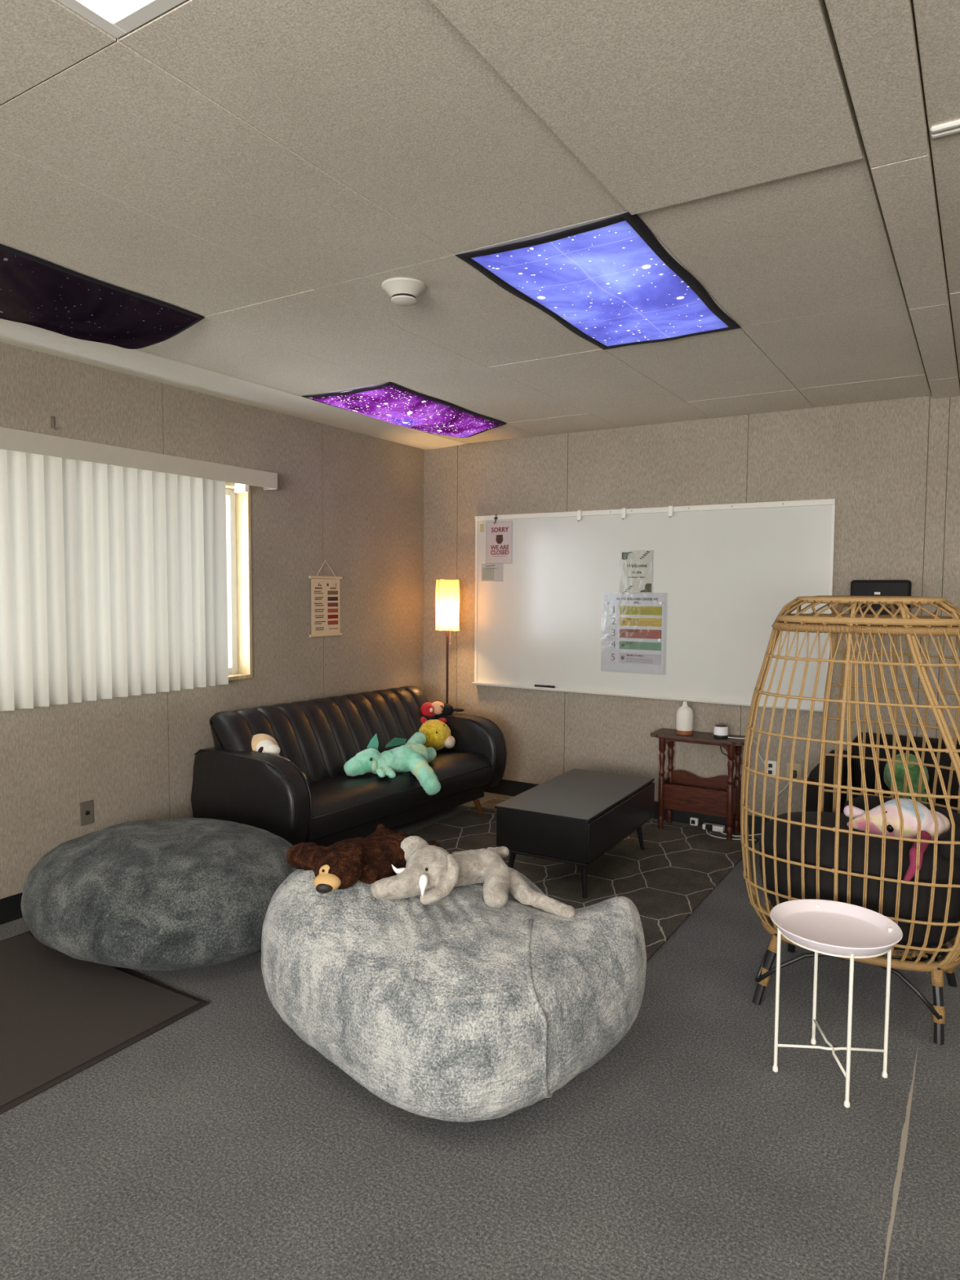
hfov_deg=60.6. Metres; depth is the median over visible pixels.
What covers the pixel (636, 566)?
welcome sign
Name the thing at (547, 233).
ceiling light
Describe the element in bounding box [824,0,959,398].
ceiling beam
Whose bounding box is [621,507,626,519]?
clip
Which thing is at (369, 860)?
teddy bear
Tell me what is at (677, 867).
area rug
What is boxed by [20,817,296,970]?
beanbag
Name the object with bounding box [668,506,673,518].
clip
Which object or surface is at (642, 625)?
print
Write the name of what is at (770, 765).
socket
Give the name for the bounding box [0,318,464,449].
ceiling beam
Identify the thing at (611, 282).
light cover
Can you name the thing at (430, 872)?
elephant
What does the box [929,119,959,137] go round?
ceiling light
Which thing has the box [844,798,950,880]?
plush dolphin
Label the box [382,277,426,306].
smoke detector
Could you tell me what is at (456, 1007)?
beanbag
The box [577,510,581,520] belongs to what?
clip
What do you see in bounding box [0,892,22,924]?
baseboard
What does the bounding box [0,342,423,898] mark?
wall
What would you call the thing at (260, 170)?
ceiling
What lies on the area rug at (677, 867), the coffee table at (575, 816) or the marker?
the coffee table at (575, 816)
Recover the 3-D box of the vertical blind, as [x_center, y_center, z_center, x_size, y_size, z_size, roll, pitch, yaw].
[-1.948,-0.309,3.759,0.115,1.217,2.685,3,4,31]
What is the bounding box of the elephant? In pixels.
[371,835,575,918]
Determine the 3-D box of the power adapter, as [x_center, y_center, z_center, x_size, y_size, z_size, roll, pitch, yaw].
[1.512,1.167,5.092,0.457,0.050,0.113,3,4,34]
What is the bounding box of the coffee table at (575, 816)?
[494,768,654,897]
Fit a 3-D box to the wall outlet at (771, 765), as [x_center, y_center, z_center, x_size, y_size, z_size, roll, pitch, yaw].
[1.778,0.789,5.033,0.070,0.100,0.009,3,4,31]
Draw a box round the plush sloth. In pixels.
[251,733,306,779]
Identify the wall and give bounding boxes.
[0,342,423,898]
[423,392,959,816]
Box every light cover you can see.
[0,244,204,349]
[302,382,506,437]
[455,212,741,349]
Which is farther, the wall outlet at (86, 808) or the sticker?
the sticker
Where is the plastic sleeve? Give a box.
[481,564,497,580]
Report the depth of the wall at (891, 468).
5.17 m
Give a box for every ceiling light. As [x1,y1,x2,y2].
[57,0,186,38]
[455,210,628,254]
[706,291,733,319]
[929,119,959,137]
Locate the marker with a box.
[534,684,555,688]
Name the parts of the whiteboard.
frame, map rail, frame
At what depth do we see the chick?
5.46 m
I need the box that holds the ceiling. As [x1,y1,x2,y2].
[0,0,959,444]
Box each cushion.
[306,749,492,841]
[759,811,959,950]
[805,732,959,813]
[840,788,957,813]
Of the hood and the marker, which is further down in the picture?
the hood
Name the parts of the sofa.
armrest, backrest, seat frame, armrest, leg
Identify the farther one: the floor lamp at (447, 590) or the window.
the floor lamp at (447, 590)
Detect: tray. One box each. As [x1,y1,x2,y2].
[472,682,829,711]
[769,899,902,955]
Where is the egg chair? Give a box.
[740,595,959,1044]
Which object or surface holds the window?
in the wall at (352, 501)
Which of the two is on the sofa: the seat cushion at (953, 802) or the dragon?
the dragon
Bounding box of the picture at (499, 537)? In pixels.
[496,534,502,543]
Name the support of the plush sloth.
on the sofa
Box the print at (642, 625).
[626,609,658,662]
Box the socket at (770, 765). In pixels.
[768,763,772,773]
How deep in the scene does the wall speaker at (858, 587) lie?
4.61 m
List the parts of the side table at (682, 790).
leg, leg, leg, leg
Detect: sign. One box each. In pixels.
[487,521,511,562]
[621,551,652,593]
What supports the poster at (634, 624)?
attached to the whiteboard
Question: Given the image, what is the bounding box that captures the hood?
[420,702,435,724]
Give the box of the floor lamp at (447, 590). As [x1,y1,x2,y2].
[435,578,459,703]
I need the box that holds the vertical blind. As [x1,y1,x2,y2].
[0,426,277,711]
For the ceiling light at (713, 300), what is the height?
0.050 m
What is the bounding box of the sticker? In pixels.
[480,524,484,532]
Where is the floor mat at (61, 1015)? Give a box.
[0,931,209,1114]
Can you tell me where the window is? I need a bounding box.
[225,481,253,680]
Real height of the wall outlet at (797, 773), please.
0.420 m
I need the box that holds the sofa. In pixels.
[191,685,506,847]
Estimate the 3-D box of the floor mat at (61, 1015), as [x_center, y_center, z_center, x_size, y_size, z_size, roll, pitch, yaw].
[-1.932,1.333,2.534,1.160,0.012,1.755,3,4,31]
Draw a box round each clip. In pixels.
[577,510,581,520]
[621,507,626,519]
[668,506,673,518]
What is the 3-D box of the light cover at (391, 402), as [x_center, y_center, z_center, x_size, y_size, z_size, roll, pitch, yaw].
[-0.415,-1.366,4.948,0.633,0.135,1.223,3,4,31]
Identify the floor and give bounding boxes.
[0,791,959,1279]
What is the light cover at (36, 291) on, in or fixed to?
attached to the ceiling light
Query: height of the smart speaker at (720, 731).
0.273 m
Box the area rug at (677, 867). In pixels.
[407,796,759,961]
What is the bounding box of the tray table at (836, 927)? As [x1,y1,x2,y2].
[769,899,902,1107]
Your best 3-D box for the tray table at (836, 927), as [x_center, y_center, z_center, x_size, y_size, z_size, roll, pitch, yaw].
[1.093,1.114,2.554,0.376,0.487,0.376,3,4,31]
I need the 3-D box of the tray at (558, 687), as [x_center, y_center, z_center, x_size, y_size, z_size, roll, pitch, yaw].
[1.001,0.367,5.463,2.451,0.024,0.052,3,4,31]
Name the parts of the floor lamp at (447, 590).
lamp shade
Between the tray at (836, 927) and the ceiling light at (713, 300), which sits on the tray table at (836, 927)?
the tray at (836, 927)
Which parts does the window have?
frame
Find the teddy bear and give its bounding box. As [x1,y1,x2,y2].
[286,823,441,893]
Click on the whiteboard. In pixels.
(725, 573)
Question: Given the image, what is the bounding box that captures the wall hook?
[50,415,56,430]
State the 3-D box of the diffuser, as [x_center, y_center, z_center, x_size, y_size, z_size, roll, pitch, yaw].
[1.274,0.484,5.111,0.104,0.205,0.104,3,4,31]
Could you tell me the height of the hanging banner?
0.501 m
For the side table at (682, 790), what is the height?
0.602 m
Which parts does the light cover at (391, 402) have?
ceiling light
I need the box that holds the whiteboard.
[472,498,835,711]
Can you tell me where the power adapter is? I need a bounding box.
[689,817,760,836]
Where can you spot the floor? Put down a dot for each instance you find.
(219, 1144)
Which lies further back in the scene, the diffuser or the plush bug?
the plush bug
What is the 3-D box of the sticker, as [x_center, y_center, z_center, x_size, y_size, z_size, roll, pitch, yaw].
[0.015,-0.820,6.010,0.035,0.060,0.002,3,4,31]
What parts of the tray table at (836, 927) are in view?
leg, leg, leg, leg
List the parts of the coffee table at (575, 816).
leg, leg, drawer, leg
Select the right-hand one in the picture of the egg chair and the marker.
the egg chair
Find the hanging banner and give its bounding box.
[308,560,342,637]
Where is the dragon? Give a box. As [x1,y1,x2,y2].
[343,732,440,795]
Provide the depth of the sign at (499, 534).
5.94 m
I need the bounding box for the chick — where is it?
[418,719,455,751]
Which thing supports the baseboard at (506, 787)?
attached to the wall at (891, 468)
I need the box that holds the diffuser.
[675,701,693,735]
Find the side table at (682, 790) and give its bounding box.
[650,728,745,840]
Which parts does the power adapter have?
power cord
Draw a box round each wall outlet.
[80,800,93,826]
[764,760,776,775]
[769,762,801,820]
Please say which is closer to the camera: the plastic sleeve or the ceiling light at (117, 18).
the ceiling light at (117, 18)
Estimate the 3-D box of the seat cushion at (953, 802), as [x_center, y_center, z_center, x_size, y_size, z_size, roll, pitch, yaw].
[2.290,0.981,4.073,0.920,0.300,0.670,3,4,31]
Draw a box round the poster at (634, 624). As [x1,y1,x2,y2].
[603,594,665,673]
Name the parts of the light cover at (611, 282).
ceiling light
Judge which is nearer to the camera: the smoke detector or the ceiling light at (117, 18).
the ceiling light at (117, 18)
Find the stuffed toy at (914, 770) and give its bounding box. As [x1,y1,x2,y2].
[883,752,928,801]
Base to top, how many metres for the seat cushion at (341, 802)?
0.201 m
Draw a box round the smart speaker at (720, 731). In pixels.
[713,724,769,768]
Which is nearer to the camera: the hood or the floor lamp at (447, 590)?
the hood
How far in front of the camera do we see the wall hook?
3.78 m
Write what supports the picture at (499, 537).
attached to the sign at (499, 534)
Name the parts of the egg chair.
leg, rim sill, leg, leg, leg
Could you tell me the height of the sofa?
0.821 m
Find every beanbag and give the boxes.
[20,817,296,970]
[261,853,646,1122]
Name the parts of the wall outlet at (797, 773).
power cord, plate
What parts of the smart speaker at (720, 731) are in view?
power cord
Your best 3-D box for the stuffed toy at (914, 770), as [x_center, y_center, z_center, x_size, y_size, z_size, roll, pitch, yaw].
[2.180,0.702,4.207,0.206,0.240,0.224,3,4,31]
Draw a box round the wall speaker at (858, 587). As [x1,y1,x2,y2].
[849,579,911,614]
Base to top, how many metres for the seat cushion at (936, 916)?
0.395 m
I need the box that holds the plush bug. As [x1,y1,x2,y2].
[420,701,464,724]
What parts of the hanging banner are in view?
rod, rod, cord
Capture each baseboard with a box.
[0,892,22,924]
[484,778,771,835]

